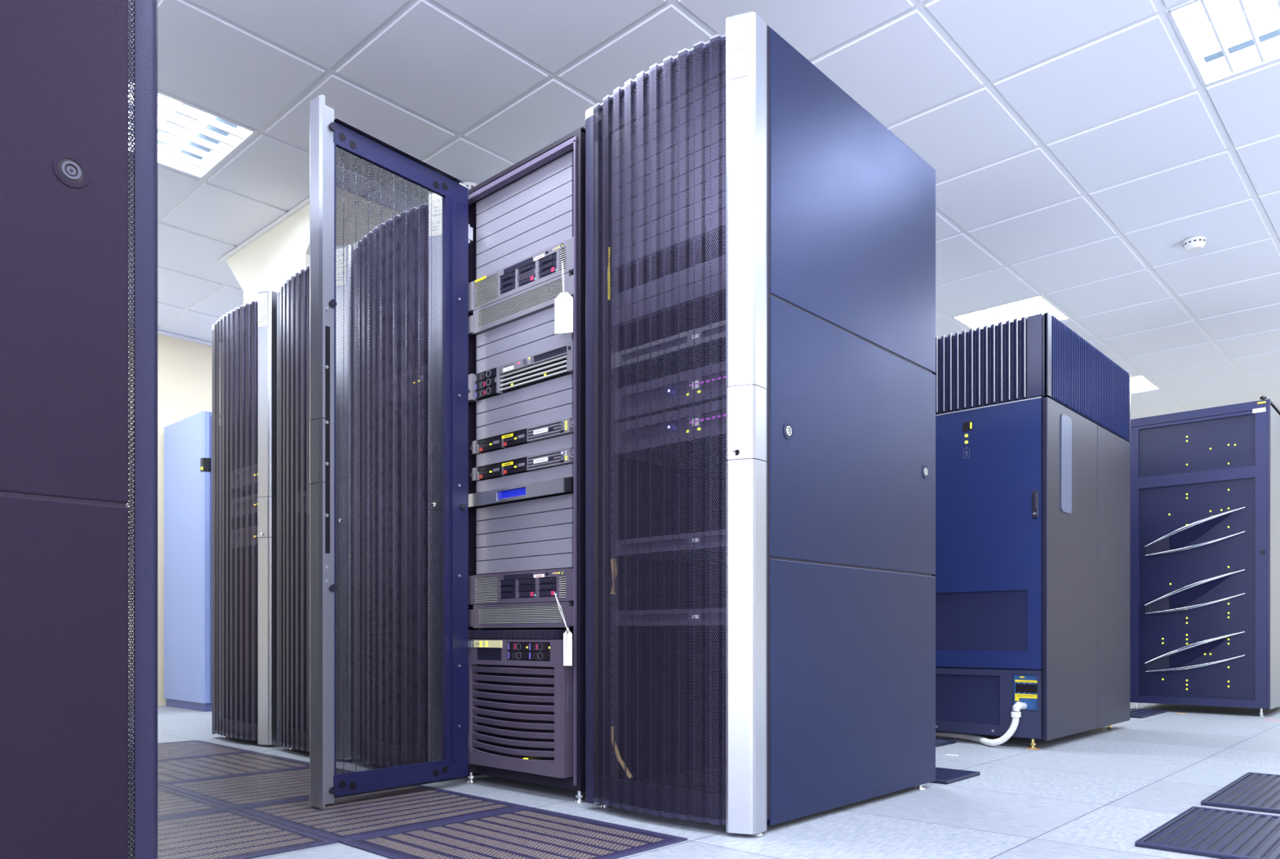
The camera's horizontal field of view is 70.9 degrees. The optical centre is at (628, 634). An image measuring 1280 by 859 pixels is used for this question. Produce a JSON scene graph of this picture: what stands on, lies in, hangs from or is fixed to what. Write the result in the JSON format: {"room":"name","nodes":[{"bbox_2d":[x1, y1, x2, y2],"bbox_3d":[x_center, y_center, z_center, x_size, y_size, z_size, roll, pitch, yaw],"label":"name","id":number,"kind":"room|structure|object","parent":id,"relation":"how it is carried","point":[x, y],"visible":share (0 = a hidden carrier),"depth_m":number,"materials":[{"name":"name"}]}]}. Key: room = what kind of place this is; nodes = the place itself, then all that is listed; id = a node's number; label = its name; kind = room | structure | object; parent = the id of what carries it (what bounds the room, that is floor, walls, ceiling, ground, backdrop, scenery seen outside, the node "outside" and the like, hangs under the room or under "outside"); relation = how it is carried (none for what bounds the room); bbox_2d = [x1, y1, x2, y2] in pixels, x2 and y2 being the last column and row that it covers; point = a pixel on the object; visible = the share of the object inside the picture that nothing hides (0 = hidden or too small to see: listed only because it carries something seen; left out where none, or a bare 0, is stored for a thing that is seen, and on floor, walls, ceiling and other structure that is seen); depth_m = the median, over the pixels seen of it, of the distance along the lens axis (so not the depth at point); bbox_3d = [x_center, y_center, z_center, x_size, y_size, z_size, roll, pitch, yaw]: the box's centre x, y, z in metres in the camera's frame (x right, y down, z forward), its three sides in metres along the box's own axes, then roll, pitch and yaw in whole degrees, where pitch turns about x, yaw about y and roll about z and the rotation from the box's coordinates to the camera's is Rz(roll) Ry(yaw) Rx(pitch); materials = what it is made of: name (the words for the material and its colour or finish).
{"room":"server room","nodes":[
{"label":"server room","id":0,"kind":"room"},
{"bbox_2d":[125,328,221,706],"bbox_3d":[-2.359,-0.895,7.457,0.120,2.798,14.039,0,0,43],"label":"wall","id":1,"kind":"structure","parent":0,"point":[184,367],"depth_m":6.40,"materials":[{"name":"beige paint"}]},
{"bbox_2d":[128,324,220,347],"bbox_3d":[-2.308,-2.134,7.410,0.020,0.021,13.799,0,0,43],"label":"trim","id":2,"kind":"structure","parent":1,"relation":"attached to","point":[161,332],"depth_m":6.46,"materials":[{"name":"white metal"}]},
{"bbox_2d":[128,0,1279,419],"bbox_3d":[1.397,-2.251,3.930,10.385,0.206,13.999,0,0,43],"label":"ceiling","id":3,"kind":"structure","parent":0,"point":[1074,148],"depth_m":3.77,"materials":[{"name":"white tile"}]},
{"bbox_2d":[128,78,257,178],"bbox_3d":[-2.001,-2.197,3.829,0.582,0.094,0.582,0,0,43],"label":"ceiling light","id":4,"kind":"object","parent":3,"relation":"attached to","point":[193,140],"visible":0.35,"depth_m":3.94,"materials":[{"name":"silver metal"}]},
{"bbox_2d":[226,186,400,305],"bbox_3d":[-1.467,-1.865,5.117,1.215,0.558,1.150,0,0,43],"label":"beam","id":5,"kind":"structure","parent":3,"relation":"attached to","point":[266,263],"depth_m":4.63,"materials":[{"name":"white concrete"}]},
{"bbox_2d":[218,196,309,262],"bbox_3d":[-1.866,-2.135,4.692,1.285,0.019,0.015,0,0,43],"label":"trim","id":6,"kind":"structure","parent":5,"relation":"attached to","point":[306,202],"depth_m":4.72,"materials":[{"name":"white"}]},
{"bbox_2d":[461,182,477,189],"bbox_3d":[-0.760,-2.119,4.302,0.110,0.052,0.110,0,0,43],"label":"smoke detector","id":7,"kind":"object","parent":3,"relation":"attached to","point":[470,184],"visible":0.06,"depth_m":4.25,"materials":[{"name":"white plastic"}]},
{"bbox_2d":[951,294,1071,330],"bbox_3d":[2.598,-2.197,6.095,0.582,0.094,0.582,0,0,43],"label":"ceiling light","id":8,"kind":"object","parent":3,"relation":"attached to","point":[1036,304],"visible":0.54,"depth_m":6.08,"materials":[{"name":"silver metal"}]},
{"bbox_2d":[1130,374,1159,393],"bbox_3d":[4.241,-2.197,7.845,0.582,0.094,0.582,0,0,43],"label":"ceiling light","id":9,"kind":"object","parent":3,"relation":"attached to","point":[1140,383],"visible":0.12,"depth_m":7.87,"materials":[{"name":"white metal"}]},
{"bbox_2d":[1182,235,1206,252],"bbox_3d":[3.074,-2.119,4.878,0.110,0.052,0.110,0,0,43],"label":"smoke detector","id":10,"kind":"object","parent":3,"relation":"attached to","point":[1195,243],"visible":1,"depth_m":4.85,"materials":[{"name":"white plastic"}]},
{"bbox_2d":[1166,0,1279,86],"bbox_3d":[2.266,-2.197,3.114,0.582,0.094,0.582,0,0,43],"label":"ceiling light","id":11,"kind":"object","parent":3,"relation":"attached to","point":[1221,39],"visible":1,"depth_m":3.28,"materials":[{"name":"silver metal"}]},
{"bbox_2d":[128,702,1279,858],"bbox_3d":[1.397,0.554,3.930,10.385,0.100,13.999,0,0,43],"label":"floor","id":12,"kind":"structure","parent":0,"point":[1093,793],"depth_m":2.73,"materials":[{"name":"tile"}]},
{"bbox_2d":[0,0,157,858],"bbox_3d":[-1.294,-0.525,1.230,0.614,2.035,1.085,0,0,43],"label":"rack","id":13,"kind":"object","parent":12,"relation":"on","point":[65,183],"visible":1,"depth_m":1.31,"materials":[{"name":"black metal"}]},
{"bbox_2d":[164,411,221,711],"bbox_3d":[-2.710,-0.479,6.412,0.710,1.965,0.904,0,0,43],"label":"tall cabinet","id":14,"kind":"object","parent":12,"relation":"on","point":[188,442],"visible":0.37,"depth_m":6.02,"materials":[{"name":"blue metal"}]},
{"bbox_2d":[212,290,285,746],"bbox_3d":[-1.487,-0.519,4.576,0.610,2.046,1.085,0,0,43],"label":"rack","id":15,"kind":"object","parent":12,"relation":"on","point":[246,335],"visible":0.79,"depth_m":4.14,"materials":[{"name":"black metal"}]},
{"bbox_2d":[231,463,257,492],"bbox_3d":[-1.616,-0.761,4.447,0.479,0.089,0.508,0,0,43],"label":"server","id":16,"kind":"object","parent":15,"relation":"in","point":[249,466],"visible":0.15,"depth_m":4.34,"materials":[{"name":"grey metal"}]},
{"bbox_2d":[231,493,257,519],"bbox_3d":[-1.616,-0.621,4.447,0.479,0.089,0.508,0,0,43],"label":"server","id":17,"kind":"object","parent":15,"relation":"in","point":[237,499],"visible":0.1,"depth_m":4.34,"materials":[{"name":"grey metal"}]},
{"bbox_2d":[231,524,257,549],"bbox_3d":[-1.616,-0.471,4.447,0.479,0.089,0.508,0,0,43],"label":"server","id":18,"kind":"object","parent":15,"relation":"in","point":[249,530],"visible":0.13,"depth_m":4.34,"materials":[{"name":"grey metal"}]},
{"bbox_2d":[276,244,362,760],"bbox_3d":[-0.986,-0.519,4.106,0.610,2.046,1.085,0,0,43],"label":"rack","id":19,"kind":"object","parent":12,"relation":"on","point":[293,295],"visible":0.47,"depth_m":3.76,"materials":[{"name":"black metal"}]},
{"bbox_2d":[297,490,309,514],"bbox_3d":[-1.115,-0.581,3.976,0.479,0.089,0.508,0,0,43],"label":"server","id":20,"kind":"object","parent":19,"relation":"in","point":[298,496],"visible":0.04,"depth_m":3.93,"materials":[{"name":"grey metal"}]},
{"bbox_2d":[353,191,442,766],"bbox_3d":[-0.516,-0.519,3.664,0.610,2.046,1.085,0,0,43],"label":"rack","id":21,"kind":"object","parent":12,"relation":"on","point":[409,228],"visible":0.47,"depth_m":3.26,"materials":[{"name":"black metal"}]},
{"bbox_2d":[375,364,428,416],"bbox_3d":[-0.645,-0.941,3.535,0.479,0.089,0.508,0,0,43],"label":"server","id":22,"kind":"object","parent":21,"relation":"in","point":[428,364],"visible":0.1,"depth_m":3.44,"materials":[{"name":"grey metal"}]},
{"bbox_2d":[128,739,687,858],"bbox_3d":[-1.359,0.501,2.792,3.001,0.005,1.197,0,0,43],"label":"floor vent","id":23,"kind":"object","parent":12,"relation":"on","point":[527,832],"depth_m":2.40,"materials":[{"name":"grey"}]},
{"bbox_2d":[309,94,585,808],"bbox_3d":[-0.227,-0.519,3.037,0.601,2.046,1.604,0,0,43],"label":"rack","id":24,"kind":"object","parent":12,"relation":"on","point":[326,133],"depth_m":2.82,"materials":[{"name":"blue metal"}]},
{"bbox_2d":[467,629,573,777],"bbox_3d":[-0.138,0.209,3.125,0.490,0.449,0.706,0,0,43],"label":"server","id":25,"kind":"object","parent":24,"relation":"in","point":[521,689],"visible":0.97,"depth_m":2.85,"materials":[{"name":"black metal"}]},
{"bbox_2d":[468,236,573,335],"bbox_3d":[-0.184,-1.119,3.091,0.531,0.181,0.516,0,0,43],"label":"server","id":26,"kind":"object","parent":24,"relation":"in","point":[530,285],"visible":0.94,"depth_m":2.90,"materials":[{"name":"grey metal"}]},
{"bbox_2d":[475,274,497,307],"bbox_3d":[-0.479,-1.157,3.023,0.126,0.082,0.003,0,0,43],"label":"vent grille","id":27,"kind":"object","parent":26,"relation":"attached to","point":[486,286],"depth_m":3.02,"materials":[{"name":"grey metal"}]},
{"bbox_2d":[478,279,561,327],"bbox_3d":[-0.357,-1.070,2.909,0.420,0.052,0.003,0,0,43],"label":"vent grille","id":28,"kind":"object","parent":26,"relation":"attached to","point":[540,295],"depth_m":2.91,"materials":[{"name":"grey metal"}]},
{"bbox_2d":[559,248,565,271],"bbox_3d":[-0.203,-1.153,2.764,0.032,0.066,0.003,0,0,43],"label":"vent grille","id":29,"kind":"object","parent":26,"relation":"attached to","point":[562,251],"depth_m":2.77,"materials":[{"name":"grey metal"}]},
{"bbox_2d":[554,262,573,333],"bbox_3d":[-0.195,-1.017,2.702,0.058,0.219,0.008,0,0,14],"label":"paper tag","id":30,"kind":"object","parent":26,"relation":"hanging from","point":[563,302],"visible":1,"depth_m":2.70,"materials":[{"name":"white paper"}]},
{"bbox_2d":[468,340,573,402],"bbox_3d":[-0.171,-0.846,3.107,0.535,0.089,0.574,0,0,43],"label":"server","id":31,"kind":"object","parent":24,"relation":"in","point":[558,362],"visible":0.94,"depth_m":2.90,"materials":[{"name":"black plastic"}]},
{"bbox_2d":[533,346,566,362],"bbox_3d":[-0.241,-0.874,2.806,0.157,0.019,0.010,0,0,43],"label":"vent grille","id":32,"kind":"object","parent":31,"relation":"on","point":[557,354],"depth_m":2.80,"materials":[{"name":"black metal"}]},
{"bbox_2d":[468,568,573,628],"bbox_3d":[-0.184,-0.113,3.091,0.531,0.181,0.516,0,0,43],"label":"server","id":33,"kind":"object","parent":24,"relation":"in","point":[519,599],"visible":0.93,"depth_m":2.90,"materials":[{"name":"grey metal"}]},
{"bbox_2d":[475,577,497,602],"bbox_3d":[-0.479,-0.151,3.023,0.126,0.082,0.003,0,0,43],"label":"vent grille","id":34,"kind":"object","parent":33,"relation":"attached to","point":[486,588],"depth_m":3.03,"materials":[{"name":"grey metal"}]},
{"bbox_2d":[478,604,561,623],"bbox_3d":[-0.357,-0.064,2.909,0.420,0.052,0.003,0,0,43],"label":"vent grille","id":35,"kind":"object","parent":33,"relation":"attached to","point":[487,614],"depth_m":2.91,"materials":[{"name":"grey metal"}]},
{"bbox_2d":[559,576,565,597],"bbox_3d":[-0.203,-0.147,2.764,0.032,0.066,0.003,0,0,43],"label":"vent grille","id":36,"kind":"object","parent":33,"relation":"attached to","point":[562,579],"depth_m":2.77,"materials":[{"name":"grey metal"}]},
{"bbox_2d":[554,591,572,666],"bbox_3d":[-0.197,-0.017,2.664,0.066,0.218,0.006,0,0,33],"label":"paper tag","id":37,"kind":"object","parent":33,"relation":"hanging from","point":[567,635],"visible":1,"depth_m":2.66,"materials":[{"name":"white paper"}]},
{"bbox_2d":[470,417,573,454],"bbox_3d":[-0.165,-0.640,3.110,0.527,0.044,0.562,0,0,43],"label":"server","id":38,"kind":"object","parent":24,"relation":"in","point":[566,426],"visible":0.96,"depth_m":2.89,"materials":[{"name":"black plastic"}]},
{"bbox_2d":[526,417,572,442],"bbox_3d":[-0.249,-0.640,2.817,0.200,0.044,0.016,0,0,43],"label":"grille","id":39,"kind":"object","parent":38,"relation":"attached to","point":[562,427],"depth_m":2.80,"materials":[{"name":"grey metal"}]},
{"bbox_2d":[470,448,573,481],"bbox_3d":[-0.165,-0.548,3.110,0.527,0.044,0.562,0,0,43],"label":"server","id":40,"kind":"object","parent":24,"relation":"in","point":[564,456],"visible":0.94,"depth_m":2.89,"materials":[{"name":"black plastic"}]},
{"bbox_2d":[526,448,572,471],"bbox_3d":[-0.249,-0.548,2.817,0.200,0.044,0.016,0,0,43],"label":"grille","id":41,"kind":"object","parent":40,"relation":"attached to","point":[564,456],"depth_m":2.80,"materials":[{"name":"grey plastic"}]},
{"bbox_2d":[475,487,573,507],"bbox_3d":[-0.223,-0.456,3.055,0.476,0.040,0.422,0,0,43],"label":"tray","id":42,"kind":"object","parent":24,"relation":"on","point":[506,495],"depth_m":2.91,"materials":[{"name":"grey metal"}]},
{"bbox_2d":[475,433,573,467],"bbox_3d":[-0.342,-0.595,2.922,0.479,0.044,0.022,0,0,43],"label":"blank panel","id":43,"kind":"object","parent":24,"relation":"in","point":[563,442],"visible":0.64,"depth_m":2.90,"materials":[{"name":"grey metal"}]},
{"bbox_2d":[475,403,573,440],"bbox_3d":[-0.342,-0.687,2.922,0.479,0.044,0.022,0,0,43],"label":"blank panel","id":44,"kind":"object","parent":24,"relation":"in","point":[522,423],"visible":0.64,"depth_m":2.90,"materials":[{"name":"grey metal"}]},
{"bbox_2d":[475,329,573,373],"bbox_3d":[-0.342,-0.915,2.922,0.479,0.044,0.022,0,0,43],"label":"blank panel","id":45,"kind":"object","parent":24,"relation":"in","point":[559,340],"visible":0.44,"depth_m":2.90,"materials":[{"name":"grey metal"}]},
{"bbox_2d":[475,463,573,493],"bbox_3d":[-0.342,-0.503,2.922,0.479,0.044,0.022,0,0,43],"label":"blank panel","id":46,"kind":"object","parent":24,"relation":"in","point":[565,470],"visible":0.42,"depth_m":2.90,"materials":[{"name":"grey metal"}]},
{"bbox_2d":[475,225,573,279],"bbox_3d":[-0.342,-1.232,2.922,0.479,0.044,0.022,0,0,43],"label":"blank panel","id":47,"kind":"object","parent":24,"relation":"in","point":[566,233],"visible":0.61,"depth_m":2.90,"materials":[{"name":"grey metal"}]},
{"bbox_2d":[475,210,573,268],"bbox_3d":[-0.342,-1.277,2.922,0.479,0.044,0.022,0,0,43],"label":"blank panel","id":48,"kind":"object","parent":24,"relation":"in","point":[566,220],"visible":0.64,"depth_m":2.90,"materials":[{"name":"grey metal"}]},
{"bbox_2d":[475,388,573,427],"bbox_3d":[-0.342,-0.732,2.922,0.479,0.044,0.022,0,0,43],"label":"blank panel","id":49,"kind":"object","parent":24,"relation":"in","point":[564,397],"visible":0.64,"depth_m":2.90,"materials":[{"name":"grey metal"}]},
{"bbox_2d":[475,552,573,574],"bbox_3d":[-0.342,-0.228,2.922,0.479,0.044,0.022,0,0,43],"label":"blank panel","id":50,"kind":"object","parent":24,"relation":"in","point":[564,560],"visible":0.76,"depth_m":2.90,"materials":[{"name":"grey metal"}]},
{"bbox_2d":[475,314,573,360],"bbox_3d":[-0.342,-0.960,2.922,0.479,0.044,0.022,0,0,43],"label":"blank panel","id":51,"kind":"object","parent":24,"relation":"in","point":[547,330],"visible":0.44,"depth_m":2.93,"materials":[{"name":"grey metal"}]},
{"bbox_2d":[475,537,573,561],"bbox_3d":[-0.342,-0.274,2.922,0.479,0.044,0.022,0,0,43],"label":"blank panel","id":52,"kind":"object","parent":24,"relation":"in","point":[562,546],"visible":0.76,"depth_m":2.90,"materials":[{"name":"grey metal"}]},
{"bbox_2d":[475,195,573,255],"bbox_3d":[-0.342,-1.323,2.922,0.479,0.044,0.022,0,0,43],"label":"blank panel","id":53,"kind":"object","parent":24,"relation":"in","point":[557,210],"visible":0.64,"depth_m":2.90,"materials":[{"name":"grey metal"}]},
{"bbox_2d":[475,373,573,413],"bbox_3d":[-0.342,-0.778,2.922,0.479,0.044,0.022,0,0,43],"label":"blank panel","id":54,"kind":"object","parent":24,"relation":"in","point":[566,382],"visible":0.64,"depth_m":2.90,"materials":[{"name":"grey metal"}]},
{"bbox_2d":[475,299,573,347],"bbox_3d":[-0.342,-1.006,2.922,0.479,0.044,0.022,0,0,43],"label":"blank panel","id":55,"kind":"object","parent":24,"relation":"in","point":[547,315],"visible":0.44,"depth_m":2.93,"materials":[{"name":"grey metal"}]},
{"bbox_2d":[475,181,573,241],"bbox_3d":[-0.342,-1.369,2.922,0.479,0.044,0.022,0,0,43],"label":"blank panel","id":56,"kind":"object","parent":24,"relation":"in","point":[566,190],"visible":0.64,"depth_m":2.90,"materials":[{"name":"grey metal"}]},
{"bbox_2d":[475,523,573,547],"bbox_3d":[-0.342,-0.320,2.922,0.479,0.044,0.022,0,0,43],"label":"blank panel","id":57,"kind":"object","parent":24,"relation":"in","point":[563,531],"visible":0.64,"depth_m":2.90,"materials":[{"name":"grey metal"}]},
{"bbox_2d":[475,165,573,228],"bbox_3d":[-0.342,-1.414,2.922,0.479,0.044,0.022,0,0,43],"label":"blank panel","id":58,"kind":"object","parent":24,"relation":"in","point":[566,175],"visible":0.64,"depth_m":2.90,"materials":[{"name":"grey metal"}]},
{"bbox_2d":[475,508,573,534],"bbox_3d":[-0.342,-0.365,2.922,0.479,0.044,0.022,0,0,43],"label":"blank panel","id":59,"kind":"object","parent":24,"relation":"in","point":[561,517],"visible":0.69,"depth_m":2.90,"materials":[{"name":"grey metal"}]},
{"bbox_2d":[475,151,573,215],"bbox_3d":[-0.342,-1.460,2.922,0.479,0.044,0.022,0,0,43],"label":"blank panel","id":60,"kind":"object","parent":24,"relation":"in","point":[566,161],"visible":0.64,"depth_m":2.90,"materials":[{"name":"grey metal"}]},
{"bbox_2d":[475,493,573,521],"bbox_3d":[-0.342,-0.411,2.922,0.479,0.044,0.022,0,0,43],"label":"blank panel","id":61,"kind":"object","parent":24,"relation":"in","point":[566,501],"visible":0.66,"depth_m":2.90,"materials":[{"name":"grey metal"}]},
{"bbox_2d":[585,11,935,835],"bbox_3d":[0.425,-0.519,2.786,0.616,2.046,1.097,0,0,43],"label":"rack","id":62,"kind":"object","parent":12,"relation":"on","point":[815,692],"visible":1,"depth_m":2.46,"materials":[{"name":"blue metal"}]},
{"bbox_2d":[607,247,610,300],"bbox_3d":[-0.057,-1.041,2.589,0.009,0.150,0.012,0,0,21],"label":"cable","id":63,"kind":"object","parent":62,"relation":"attached to","point":[608,247],"visible":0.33,"depth_m":2.59,"materials":[{"name":"yellow plastic"}]},
{"bbox_2d":[610,558,617,594],"bbox_3d":[-0.044,-0.167,2.575,0.018,0.103,0.026,0,0,-19],"label":"cable","id":64,"kind":"object","parent":62,"relation":"in","point":[611,558],"visible":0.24,"depth_m":2.57,"materials":[{"name":"brown plastic"}]},
{"bbox_2d":[611,726,632,778],"bbox_3d":[-0.022,0.335,2.555,0.081,0.145,0.017,0,0,43],"label":"cable","id":65,"kind":"object","parent":62,"relation":"in","point":[615,726],"visible":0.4,"depth_m":2.55,"materials":[{"name":"brown plastic"}]},
{"bbox_2d":[611,320,725,379],"bbox_3d":[0.296,-0.801,2.652,0.479,0.044,0.508,0,0,43],"label":"server","id":66,"kind":"object","parent":62,"relation":"in","point":[717,326],"visible":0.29,"depth_m":2.53,"materials":[{"name":"grey metal"}]},
{"bbox_2d":[611,529,725,564],"bbox_3d":[0.296,-0.253,2.652,0.479,0.044,0.508,0,0,43],"label":"server","id":67,"kind":"object","parent":62,"relation":"in","point":[656,553],"visible":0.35,"depth_m":2.53,"materials":[{"name":"grey metal"}]},
{"bbox_2d":[611,608,725,626],"bbox_3d":[0.296,-0.048,2.652,0.479,0.044,0.508,0,0,43],"label":"server","id":68,"kind":"object","parent":62,"relation":"in","point":[717,609],"visible":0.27,"depth_m":2.49,"materials":[{"name":"grey metal"}]},
{"bbox_2d":[611,399,726,476],"bbox_3d":[0.295,-0.571,2.651,0.479,0.089,0.508,0,0,43],"label":"server","id":69,"kind":"object","parent":62,"relation":"in","point":[725,404],"visible":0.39,"depth_m":2.53,"materials":[{"name":"grey metal"}]},
{"bbox_2d":[612,208,725,271],"bbox_3d":[0.132,-1.095,2.477,0.479,0.044,0.022,0,0,43],"label":"blank panel","id":70,"kind":"object","parent":62,"relation":"in","point":[719,212],"visible":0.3,"depth_m":2.48,"materials":[{"name":"grey metal"}]},
{"bbox_2d":[612,271,725,327],"bbox_3d":[0.132,-0.927,2.477,0.479,0.044,0.022,0,0,43],"label":"blank panel","id":71,"kind":"object","parent":62,"relation":"in","point":[712,282],"visible":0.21,"depth_m":2.48,"materials":[{"name":"grey metal"}]},
{"bbox_2d":[611,361,726,422],"bbox_3d":[0.295,-0.671,2.651,0.479,0.089,0.508,0,0,43],"label":"server","id":72,"kind":"object","parent":62,"relation":"in","point":[712,365],"visible":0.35,"depth_m":2.48,"materials":[{"name":"grey metal"}]},
{"bbox_2d":[612,254,725,309],"bbox_3d":[0.132,-0.973,2.477,0.479,0.044,0.022,0,0,43],"label":"blank panel","id":73,"kind":"object","parent":62,"relation":"in","point":[717,266],"visible":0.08,"depth_m":2.48,"materials":[{"name":"grey metal"}]},
{"bbox_2d":[612,191,725,252],"bbox_3d":[0.132,-1.140,2.477,0.479,0.044,0.022,0,0,43],"label":"blank panel","id":74,"kind":"object","parent":62,"relation":"in","point":[718,194],"visible":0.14,"depth_m":2.48,"materials":[{"name":"grey metal"}]},
{"bbox_2d":[612,173,725,237],"bbox_3d":[0.132,-1.186,2.477,0.479,0.044,0.022,0,0,43],"label":"blank panel","id":75,"kind":"object","parent":62,"relation":"in","point":[717,180],"visible":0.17,"depth_m":2.47,"materials":[{"name":"grey metal"}]},
{"bbox_2d":[612,156,725,222],"bbox_3d":[0.132,-1.232,2.477,0.479,0.044,0.022,0,0,43],"label":"blank panel","id":76,"kind":"object","parent":62,"relation":"in","point":[718,161],"visible":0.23,"depth_m":2.48,"materials":[{"name":"grey metal"}]},
{"bbox_2d":[612,137,725,205],"bbox_3d":[0.132,-1.277,2.477,0.479,0.044,0.022,0,0,43],"label":"blank panel","id":77,"kind":"object","parent":62,"relation":"in","point":[719,153],"visible":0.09,"depth_m":2.47,"materials":[{"name":"grey metal"}]},
{"bbox_2d":[612,120,725,191],"bbox_3d":[0.132,-1.323,2.477,0.479,0.044,0.022,0,0,43],"label":"blank panel","id":78,"kind":"object","parent":62,"relation":"in","point":[718,129],"visible":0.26,"depth_m":2.48,"materials":[{"name":"grey metal"}]},
{"bbox_2d":[612,104,725,175],"bbox_3d":[0.132,-1.369,2.477,0.479,0.044,0.022,0,0,43],"label":"blank panel","id":79,"kind":"object","parent":62,"relation":"in","point":[718,108],"visible":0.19,"depth_m":2.48,"materials":[{"name":"grey metal"}]},
{"bbox_2d":[612,85,725,159],"bbox_3d":[0.132,-1.414,2.477,0.479,0.044,0.022,0,0,43],"label":"blank panel","id":80,"kind":"object","parent":62,"relation":"in","point":[717,95],"visible":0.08,"depth_m":2.48,"materials":[{"name":"grey metal"}]},
{"bbox_2d":[612,73,725,143],"bbox_3d":[0.132,-1.460,2.477,0.479,0.044,0.022,0,0,43],"label":"blank panel","id":81,"kind":"object","parent":62,"relation":"in","point":[718,82],"visible":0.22,"depth_m":2.48,"materials":[{"name":"grey metal"}]},
{"bbox_2d":[935,738,955,746],"bbox_3d":[1.127,0.498,4.203,0.608,0.012,0.510,0,0,43],"label":"floor vent","id":82,"kind":"object","parent":12,"relation":"in","point":[939,742],"visible":0.16,"depth_m":4.13,"materials":[{"name":"blue"}]},
{"bbox_2d":[929,767,980,784],"bbox_3d":[0.944,0.498,3.325,0.603,0.012,0.280,0,0,43],"label":"floor vent","id":83,"kind":"object","parent":12,"relation":"in","point":[943,775],"visible":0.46,"depth_m":3.16,"materials":[{"name":"blue metal"}]},
{"bbox_2d":[933,311,1130,748],"bbox_3d":[1.827,-0.452,4.789,1.206,1.912,1.316,0,0,43],"label":"server cabinet","id":84,"kind":"object","parent":12,"relation":"on","point":[1033,420],"visible":0.76,"depth_m":4.13,"materials":[{"name":"blue metal"}]},
{"bbox_2d":[935,673,999,724],"bbox_3d":[1.338,0.297,4.385,0.945,0.223,0.001,0,0,43],"label":"vent","id":85,"kind":"object","parent":84,"relation":"attached to","point":[935,673],"depth_m":4.16,"materials":[{"name":"blue metal"}]},
{"bbox_2d":[935,701,1026,746],"bbox_3d":[1.568,0.399,4.251,0.119,0.204,0.670,0,0,-26],"label":"conduit","id":86,"kind":"object","parent":84,"relation":"attached to","point":[1018,705],"visible":0.88,"depth_m":3.99,"materials":[{"name":"white plastic"}]},
{"bbox_2d":[935,590,1026,650],"bbox_3d":[1.398,-0.063,4.325,1.015,0.270,0.001,0,0,43],"label":"vent","id":87,"kind":"object","parent":84,"relation":"attached to","point":[1005,590],"depth_m":4.12,"materials":[{"name":"blue metal"}]},
{"bbox_2d":[1129,708,1166,718],"bbox_3d":[3.074,0.498,5.828,0.600,0.012,0.605,0,0,43],"label":"floor vent","id":88,"kind":"object","parent":12,"relation":"in","point":[1134,713],"visible":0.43,"depth_m":5.69,"materials":[{"name":"blue"}]},
{"bbox_2d":[1128,395,1279,716],"bbox_3d":[3.956,-0.479,6.108,0.802,1.966,1.100,0,0,43],"label":"storage cabinet","id":89,"kind":"object","parent":12,"relation":"on","point":[1205,483],"visible":0.98,"depth_m":5.71,"materials":[{"name":"blue metal"}]},
{"bbox_2d":[1134,806,1279,858],"bbox_3d":[1.631,0.498,2.149,0.605,0.012,0.605,0,0,43],"label":"floor vent","id":90,"kind":"object","parent":12,"relation":"in","point":[1219,833],"visible":1,"depth_m":2.21,"materials":[{"name":"blue"}]},
{"bbox_2d":[1200,772,1279,813],"bbox_3d":[2.173,0.498,2.726,0.605,0.012,0.770,0,0,43],"label":"floor vent","id":91,"kind":"object","parent":12,"relation":"in","point":[1252,791],"visible":1,"depth_m":2.76,"materials":[{"name":"blue"}]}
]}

